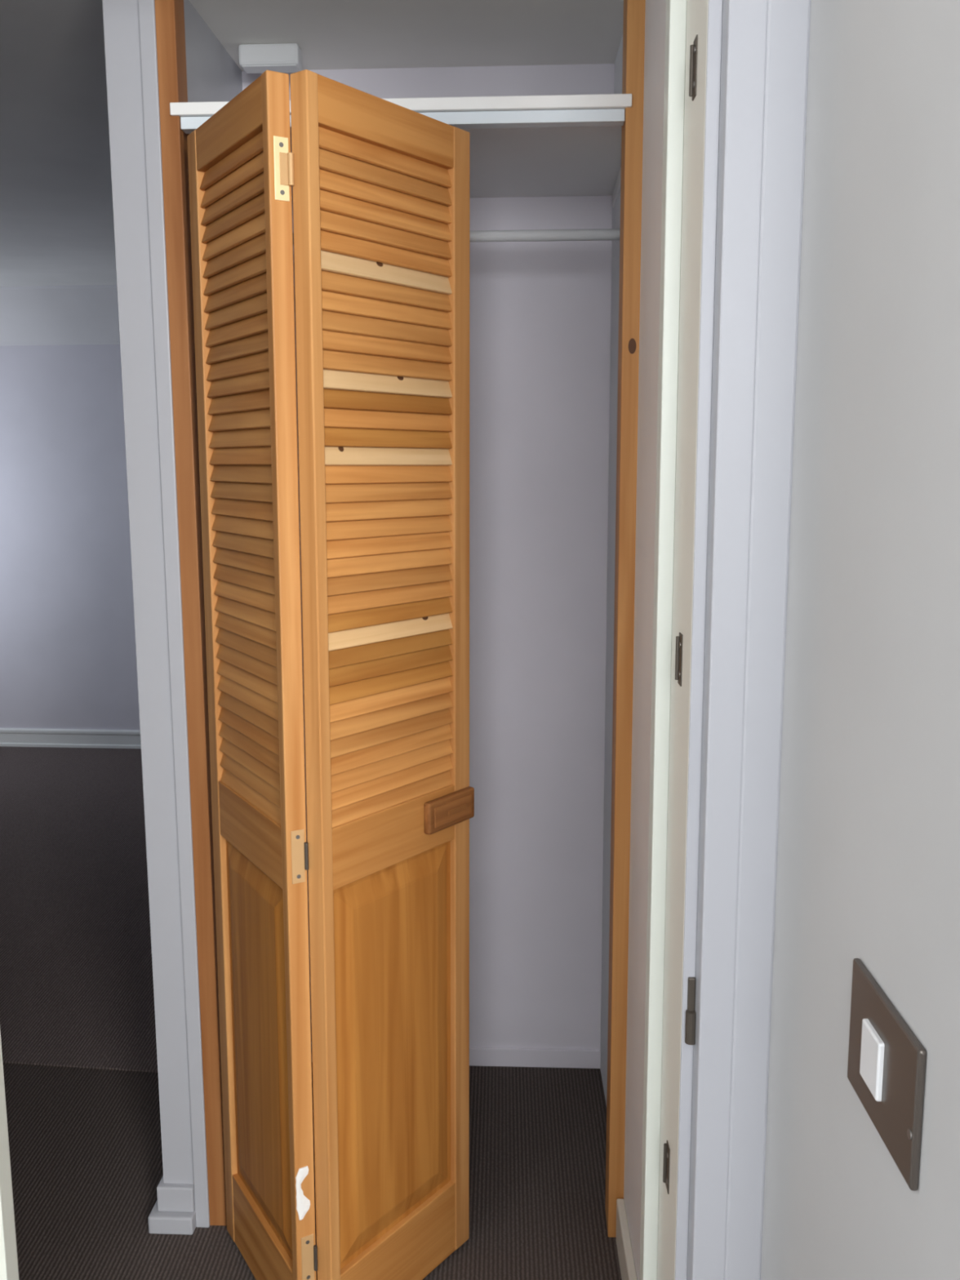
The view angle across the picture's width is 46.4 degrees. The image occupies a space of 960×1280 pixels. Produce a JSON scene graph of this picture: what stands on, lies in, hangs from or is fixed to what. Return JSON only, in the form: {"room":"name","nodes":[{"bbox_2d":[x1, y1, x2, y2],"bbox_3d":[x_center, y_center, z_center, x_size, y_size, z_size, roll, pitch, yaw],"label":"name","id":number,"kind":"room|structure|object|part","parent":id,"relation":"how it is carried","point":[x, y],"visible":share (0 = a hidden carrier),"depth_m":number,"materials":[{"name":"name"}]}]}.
{"room":"hallway","nodes":[
{"label":"hallway","id":0,"kind":"room"},
{"bbox_2d":[0,344,140,730],"bbox_3d":[-1.988,-0.581,5.710,3.200,2.269,0.417,0,9,1],"label":"wall","id":1,"kind":"structure","parent":0,"point":[68,649],"depth_m":5.62,"materials":[{"name":"paint"}]},
{"bbox_2d":[0,284,119,346],"bbox_3d":[-1.954,-1.546,5.340,3.100,0.249,0.200,1,9,5],"label":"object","id":2,"kind":"object","parent":1,"relation":"attached to","point":[73,314],"visible":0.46,"depth_m":5.34,"materials":[{"name":"paint"}]},
{"bbox_2d":[0,728,141,748],"bbox_3d":[-1.990,0.510,5.760,3.000,0.098,0.016,1,9,5],"label":"baseboard","id":3,"kind":"structure","parent":1,"relation":"attached to","point":[9,737],"depth_m":5.77,"materials":[{"name":"paint"}]},
{"bbox_2d":[102,0,242,1183],"bbox_3d":[-0.477,-0.297,3.872,0.074,2.269,3.850,0,9,3],"label":"wall partition","id":4,"kind":"structure","parent":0,"point":[213,75],"depth_m":1.97,"materials":[{"name":"white paint"}]},
{"bbox_2d":[147,1175,196,1235],"bbox_3d":[-0.578,1.058,2.276,0.086,0.087,0.330,0,9,3],"label":"baseboard","id":5,"kind":"structure","parent":4,"relation":"attached to","point":[173,1212],"depth_m":2.12,"materials":[{"name":"white wood"}]},
{"bbox_2d":[137,0,209,1227],"bbox_3d":[-0.534,0.002,1.967,0.027,2.269,0.008,0,9,1],"label":"trim","id":6,"kind":"structure","parent":4,"relation":"attached to","point":[147,20],"depth_m":1.95,"materials":[{"name":"white wood"}]},
{"bbox_2d":[155,0,226,1226],"bbox_3d":[-0.510,-0.005,2.011,0.044,2.269,0.086,0,9,1],"label":"door frame","id":7,"kind":"structure","parent":4,"relation":"attached to","point":[169,14],"depth_m":1.95,"materials":[{"name":"brown wood"}]},
{"bbox_2d":[186,69,474,1279],"bbox_3d":[-0.247,0.178,1.821,0.470,1.965,0.333,0,9,1],"label":"bifold door","id":8,"kind":"structure","parent":4,"relation":"in","point":[381,188],"depth_m":1.76,"materials":[{"name":"brown wood"}]},
{"bbox_3d":[-0.361,-0.760,1.663,0.031,0.063,0.300,-5,10,-31],"label":"rail","id":9,"kind":"part","parent":8,"relation":"part of","materials":[{"name":"brown wood"}]},
{"bbox_3d":[-0.364,0.311,1.831,0.031,0.098,0.300,-5,10,-31],"label":"rail","id":10,"kind":"part","parent":8,"relation":"part of","materials":[{"name":"brown wood"}]},
{"bbox_3d":[-0.368,0.681,1.887,0.019,0.658,0.306,-5,10,-31],"label":"panel","id":11,"kind":"part","parent":8,"relation":"part of","materials":[{"name":"brown wood"}]},
{"bbox_3d":[-0.365,1.070,1.951,0.031,0.138,0.300,-5,10,-31],"label":"rail","id":12,"kind":"part","parent":8,"relation":"part of","materials":[{"name":"brown wood"}]},
{"bbox_3d":[-0.143,-0.758,1.652,0.031,0.063,0.300,7,11,36],"label":"rail","id":13,"kind":"part","parent":8,"relation":"part of","materials":[{"name":"brown wood"}]},
{"bbox_3d":[-0.143,0.683,1.876,0.019,0.658,0.306,7,11,36],"label":"panel","id":14,"kind":"part","parent":8,"relation":"part of","materials":[{"name":"brown wood"}]},
{"bbox_3d":[-0.146,0.313,1.821,0.031,0.098,0.300,7,11,36],"label":"rail","id":15,"kind":"part","parent":8,"relation":"part of","materials":[{"name":"brown wood"}]},
{"bbox_3d":[-0.147,1.072,1.940,0.031,0.138,0.300,7,11,36],"label":"rail","id":16,"kind":"part","parent":8,"relation":"part of","materials":[{"name":"brown wood"}]},
{"bbox_3d":[-0.050,0.290,1.905,0.018,0.055,0.124,7,11,36],"label":"handle","id":17,"kind":"part","parent":8,"relation":"part of","materials":[{"name":"brown wood"}]},
{"bbox_2d":[0,746,621,1279],"bbox_3d":[-0.911,1.164,1.973,5.500,0.034,8.300,0,9,1],"label":"floor","id":18,"kind":"structure","parent":0,"point":[85,1144],"depth_m":2.57,"materials":[{"name":"brown carpet"}]},
{"bbox_2d":[0,0,623,286],"bbox_3d":[-0.919,-1.140,1.611,5.500,0.100,8.300,0,9,1],"label":"ceiling","id":19,"kind":"structure","parent":0,"point":[57,224],"depth_m":2.30,"materials":[{"name":"paint"}]},
{"bbox_2d":[238,43,302,73],"bbox_3d":[-0.421,-1.170,2.254,0.121,0.042,0.048,0,9,3],"label":"ceiling box","id":20,"kind":"object","parent":19,"relation":"attached to","point":[277,57],"visible":0.87,"depth_m":2.23,"materials":[{"name":"white plastic"}]},
{"bbox_2d":[241,63,614,1049],"bbox_3d":[-0.092,-0.095,2.573,0.822,2.269,0.058,0,9,3],"label":"wall","id":21,"kind":"structure","parent":0,"point":[540,312],"depth_m":2.53,"materials":[{"name":"paint"}]},
{"bbox_2d":[169,93,631,208],"bbox_3d":[-0.118,-0.897,2.111,0.806,0.050,0.608,0,9,3],"label":"shelf","id":22,"kind":"object","parent":21,"relation":"attached to","point":[558,145],"visible":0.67,"depth_m":1.95,"materials":[{"name":"paint"}]},
{"bbox_2d":[311,1043,600,1068],"bbox_3d":[-0.086,1.007,2.713,0.786,0.048,0.007,0,9,3],"label":"baseboard","id":23,"kind":"structure","parent":21,"relation":"attached to","point":[478,1056],"depth_m":2.70,"materials":[{"name":"paint"}]},
{"bbox_2d":[600,0,666,1279],"bbox_3d":[0.362,0.005,1.927,0.193,2.269,1.420,0,9,1],"label":"wall","id":24,"kind":"structure","parent":0,"point":[655,10],"depth_m":1.85,"materials":[{"name":"paint"}]},
{"bbox_2d":[292,228,620,244],"bbox_3d":[-0.117,-0.776,2.157,0.805,0.038,0.038,0,9,3],"label":"rail","id":25,"kind":"object","parent":24,"relation":"attached to","point":[600,234],"visible":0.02,"depth_m":2.14,"materials":[{"name":"white metal"}]},
{"bbox_2d":[604,0,645,1237],"bbox_3d":[0.258,-0.002,1.974,0.039,2.269,0.086,0,9,1],"label":"door frame","id":26,"kind":"structure","parent":24,"relation":"attached to","point":[633,23],"depth_m":1.93,"materials":[{"name":"brown wood"}]},
{"bbox_2d":[615,1198,637,1279],"bbox_3d":[0.255,1.138,1.746,0.014,0.088,0.705,0,9,1],"label":"baseboard","id":27,"kind":"structure","parent":24,"relation":"attached to","point":[624,1250],"depth_m":1.99,"materials":[{"name":"white wood"}]},
{"bbox_2d":[687,0,959,1279],"bbox_3d":[0.964,0.166,0.893,1.508,2.269,0.650,0,9,1],"label":"wall","id":28,"kind":"structure","parent":0,"point":[868,870],"depth_m":0.79,"materials":[{"name":"paint"}]},
{"bbox_2d":[847,958,926,1191],"bbox_3d":[0.271,0.288,0.757,0.009,0.095,0.132,0,9,1],"label":"light switch","id":29,"kind":"object","parent":28,"relation":"attached to","point":[886,1064],"visible":1,"depth_m":0.74,"materials":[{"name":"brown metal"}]},
{"bbox_3d":[-1.731,0.129,1.186,3.892,2.269,0.165,0,9,1],"label":"wall","id":30,"kind":"structure","parent":0,"visible":0},
{"bbox_2d":[0,0,723,1279],"bbox_3d":[-0.185,0.162,1.162,0.802,2.200,0.162,0,9,1],"label":"lining","id":31,"kind":"object","parent":30,"relation":"attached to","point":[693,28],"visible":1,"depth_m":1.12,"materials":[{"name":"white paint"}]},
{"bbox_3d":[0.210,0.369,1.111,0.011,0.069,0.011,0,9,1],"label":"strike plate","id":32,"kind":"part","parent":31,"relation":"part of","materials":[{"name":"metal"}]},
{"bbox_2d":[687,0,810,1279],"bbox_3d":[-0.187,0.142,1.073,0.938,2.268,0.032,0,9,1],"label":"trim","id":33,"kind":"structure","parent":30,"relation":"attached to","point":[764,68],"depth_m":1.02,"materials":[{"name":"white wood"}]}
]}

